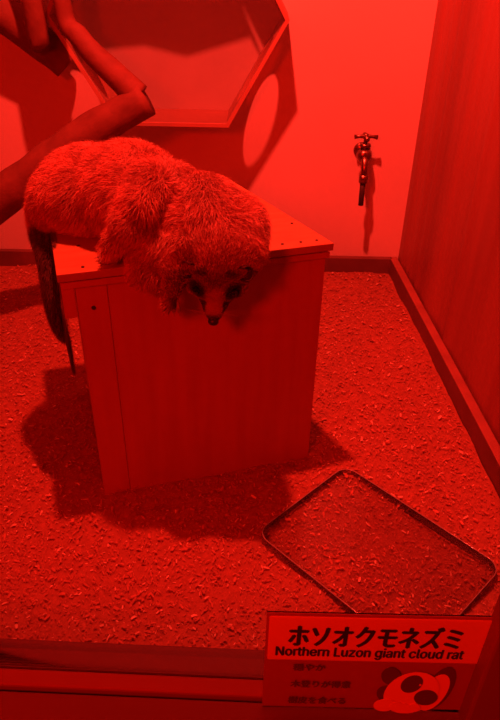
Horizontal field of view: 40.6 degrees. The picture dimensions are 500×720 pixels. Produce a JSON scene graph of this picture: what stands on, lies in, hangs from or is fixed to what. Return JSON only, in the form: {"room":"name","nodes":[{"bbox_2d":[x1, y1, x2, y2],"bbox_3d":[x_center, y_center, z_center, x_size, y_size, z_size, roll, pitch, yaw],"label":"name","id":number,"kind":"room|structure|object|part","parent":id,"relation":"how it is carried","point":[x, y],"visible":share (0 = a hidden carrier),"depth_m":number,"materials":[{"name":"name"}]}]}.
{"room":"animal exhibit","nodes":[
{"label":"animal exhibit","id":0,"kind":"room"},
{"bbox_2d":[0,0,437,258],"bbox_3d":[-0.344,-1.401,1.954,1.952,2.500,0.080,1,34,0],"label":"wall","id":1,"kind":"structure","parent":0,"point":[338,70],"depth_m":2.30,"materials":[{"name":"white paint"}]},
{"bbox_2d":[45,0,289,127],"bbox_3d":[-0.240,-1.043,2.034,0.714,0.618,0.190,1,34,0],"label":"box","id":2,"kind":"object","parent":1,"relation":"attached to","point":[197,61],"visible":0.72,"depth_m":2.15,"materials":[{"name":"brown wood"}]},
{"bbox_3d":[-0.502,-1.179,1.951,0.185,0.309,0.180,1,34,0],"label":"panel","id":3,"kind":"part","parent":2,"relation":"part of","materials":[{"name":"brown wood"}]},
{"bbox_3d":[-0.508,-0.924,2.125,0.185,0.309,0.180,1,34,0],"label":"panel","id":4,"kind":"part","parent":2,"relation":"part of","materials":[{"name":"brown wood"}]},
{"bbox_3d":[-0.246,-0.795,2.209,0.357,0.011,0.180,1,34,0],"label":"panel","id":5,"kind":"part","parent":2,"relation":"part of","materials":[{"name":"brown wood"}]},
{"bbox_3d":[0.021,-0.912,2.125,0.185,0.309,0.180,1,34,0],"label":"panel","id":6,"kind":"part","parent":2,"relation":"part of","materials":[{"name":"brown wood"}]},
{"bbox_3d":[0.027,-1.168,1.951,0.185,0.309,0.180,1,34,0],"label":"panel","id":7,"kind":"part","parent":2,"relation":"part of","materials":[{"name":"brown wood"}]},
{"bbox_2d":[0,249,391,273],"bbox_3d":[-0.351,-0.374,2.594,1.782,0.082,0.022,1,34,0],"label":"baseboard","id":8,"kind":"structure","parent":1,"relation":"attached to","point":[8,257],"depth_m":2.58,"materials":[{"name":"wood"}]},
{"bbox_2d":[353,132,377,205],"bbox_3d":[0.389,-0.663,2.330,0.080,0.236,0.114,1,34,0],"label":"water tap","id":9,"kind":"object","parent":1,"relation":"attached to","point":[362,151],"visible":1,"depth_m":2.29,"materials":[{"name":"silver metal"}]},
{"bbox_3d":[0.389,-0.652,2.300,0.031,0.088,0.052,1,34,0],"label":"spout","id":10,"kind":"part","parent":9,"relation":"part of","materials":[{"name":"gold metal"}]},
{"bbox_3d":[0.391,-0.747,2.274,0.070,0.035,0.061,26,41,31],"label":"handle","id":11,"kind":"part","parent":9,"relation":"part of","materials":[{"name":"gold metal"}]},
{"bbox_2d":[398,0,499,444],"bbox_3d":[0.675,-0.811,1.120,0.069,2.500,1.949,-1,34,-3],"label":"wall","id":12,"kind":"structure","parent":0,"point":[449,251],"depth_m":1.92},
{"bbox_2d":[0,647,104,669],"bbox_3d":[-0.218,-0.476,0.217,2.400,2.025,0.003,2,34,1],"label":"window","id":13,"kind":"structure","parent":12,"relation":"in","point":[7,656],"depth_m":0.78,"materials":[{"name":"clear glass"}]},
{"bbox_2d":[262,611,491,712],"bbox_3d":[0.127,0.328,0.711,0.225,0.190,0.006,1,34,0],"label":"sign","id":14,"kind":"object","parent":13,"relation":"attached to","point":[398,663],"visible":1,"depth_m":0.70,"materials":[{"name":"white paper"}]},
{"bbox_2d":[0,668,262,702],"bbox_3d":[-0.240,0.554,0.906,2.400,0.455,0.021,2,34,1],"label":"trim","id":15,"kind":"structure","parent":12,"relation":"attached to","point":[12,680],"depth_m":0.77,"materials":[{"name":"wood"}]},
{"bbox_2d":[0,638,264,679],"bbox_3d":[-0.239,0.537,0.932,2.400,0.454,0.038,2,34,1],"label":"trim","id":16,"kind":"structure","parent":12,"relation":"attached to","point":[205,662],"depth_m":0.80,"materials":[{"name":"red"}]},
{"bbox_2d":[389,257,499,497],"bbox_3d":[0.604,0.179,1.813,0.028,0.082,1.915,-1,34,-3],"label":"baseboard","id":17,"kind":"structure","parent":12,"relation":"attached to","point":[486,445],"depth_m":1.94,"materials":[{"name":"wood"}]},
{"bbox_3d":[-0.189,-1.909,0.432,2.242,0.060,2.060,1,34,0],"label":"ceiling","id":18,"kind":"structure","parent":0,"visible":0},
{"bbox_2d":[22,0,48,52],"bbox_3d":[-0.638,-1.603,1.520,0.126,1.686,0.070,1,34,0],"label":"branch","id":19,"kind":"object","parent":18,"relation":"hanging from","point":[35,22],"visible":1,"depth_m":1.93,"materials":[{"name":"brown wood"}]},
{"bbox_3d":[-0.234,0.244,1.853,2.442,0.100,2.140,1,34,0],"label":"floor","id":20,"kind":"structure","parent":0,"visible":0},
{"bbox_2d":[0,264,499,649],"bbox_3d":[-0.290,0.175,1.819,1.887,0.045,1.874,1,34,0],"label":"bedding","id":21,"kind":"object","parent":20,"relation":"on","point":[188,562],"visible":0.63,"depth_m":1.57,"materials":[{"name":"beige wood"}]},
{"bbox_2d":[0,0,155,224],"bbox_3d":[-0.758,-1.182,1.561,0.997,2.433,0.194,-4,35,-8],"label":"branch","id":22,"kind":"object","parent":21,"relation":"on","point":[131,106],"visible":0.82,"depth_m":1.88,"materials":[{"name":"brown wood"}]},
{"bbox_2d":[53,175,333,494],"bbox_3d":[-0.165,-0.064,1.675,0.555,0.632,0.458,-9,36,-14],"label":"box","id":23,"kind":"object","parent":21,"relation":"on","point":[172,399],"visible":0.74,"depth_m":1.48,"materials":[{"name":"brown wood"}]},
{"bbox_3d":[-0.397,-0.024,1.638,0.012,0.600,0.404,-9,36,-14],"label":"panel","id":24,"kind":"part","parent":23,"relation":"part of","materials":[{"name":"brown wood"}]},
{"bbox_3d":[-0.314,0.092,1.471,0.060,0.600,0.030,-9,36,-14],"label":"corner post","id":25,"kind":"part","parent":23,"relation":"part of","materials":[{"name":"brown wood"}]},
{"bbox_2d":[21,136,272,375],"bbox_3d":[-0.223,-0.234,1.397,0.538,0.436,0.397,1,34,0],"label":"cloud rat","id":26,"kind":"object","parent":23,"relation":"on","point":[173,224],"visible":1,"depth_m":1.24,"materials":[{"name":"fur"}]},
{"bbox_3d":[-0.159,-0.316,1.503,0.555,0.017,0.458,-9,36,-14],"label":"lid","id":27,"kind":"part","parent":23,"relation":"part of","materials":[{"name":"brown wood"}]},
{"bbox_3d":[-0.066,0.056,1.530,0.454,0.600,0.017,-9,36,-14],"label":"panel","id":28,"kind":"part","parent":23,"relation":"part of","materials":[{"name":"brown wood"}]},
{"bbox_2d":[262,469,496,614],"bbox_3d":[0.273,0.417,1.463,0.314,0.024,0.426,-28,44,-36],"label":"clear tray","id":29,"kind":"object","parent":21,"relation":"on","point":[461,544],"visible":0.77,"depth_m":1.51,"materials":[{"name":"plastic"}]},
{"bbox_3d":[0.273,0.421,1.466,0.304,0.003,0.416,-28,44,-36],"label":"plate","id":30,"kind":"part","parent":29,"relation":"part of","materials":[{"name":"clear plastic"}]},
{"bbox_2d":[458,594,499,719],"bbox_3d":[0.305,-0.176,0.356,0.120,2.300,0.025,1,34,0],"label":"trim","id":31,"kind":"structure","parent":20,"relation":"on","point":[481,701],"depth_m":0.69,"materials":[{"name":"grey"}]},
{"bbox_3d":[-1.272,-0.851,1.120,0.080,2.500,1.940,1,34,0],"label":"wall","id":32,"kind":"structure","parent":0,"visible":0},
{"bbox_2d":[0,0,72,75],"bbox_3d":[-0.894,-1.151,1.956,0.706,0.616,0.126,-1,34,-3],"label":"branch","id":33,"kind":"object","parent":32,"relation":"attached to","point":[55,56],"visible":0.7,"depth_m":2.05,"materials":[{"name":"brown wood"}]},
{"bbox_2d":[0,691,459,719],"bbox_3d":[-0.246,0.648,0.770,2.400,0.453,0.298,2,34,1],"label":"trim","id":34,"kind":"structure","parent":32,"relation":"attached to","point":[13,705],"depth_m":0.75,"materials":[{"name":"wood"}]}
]}

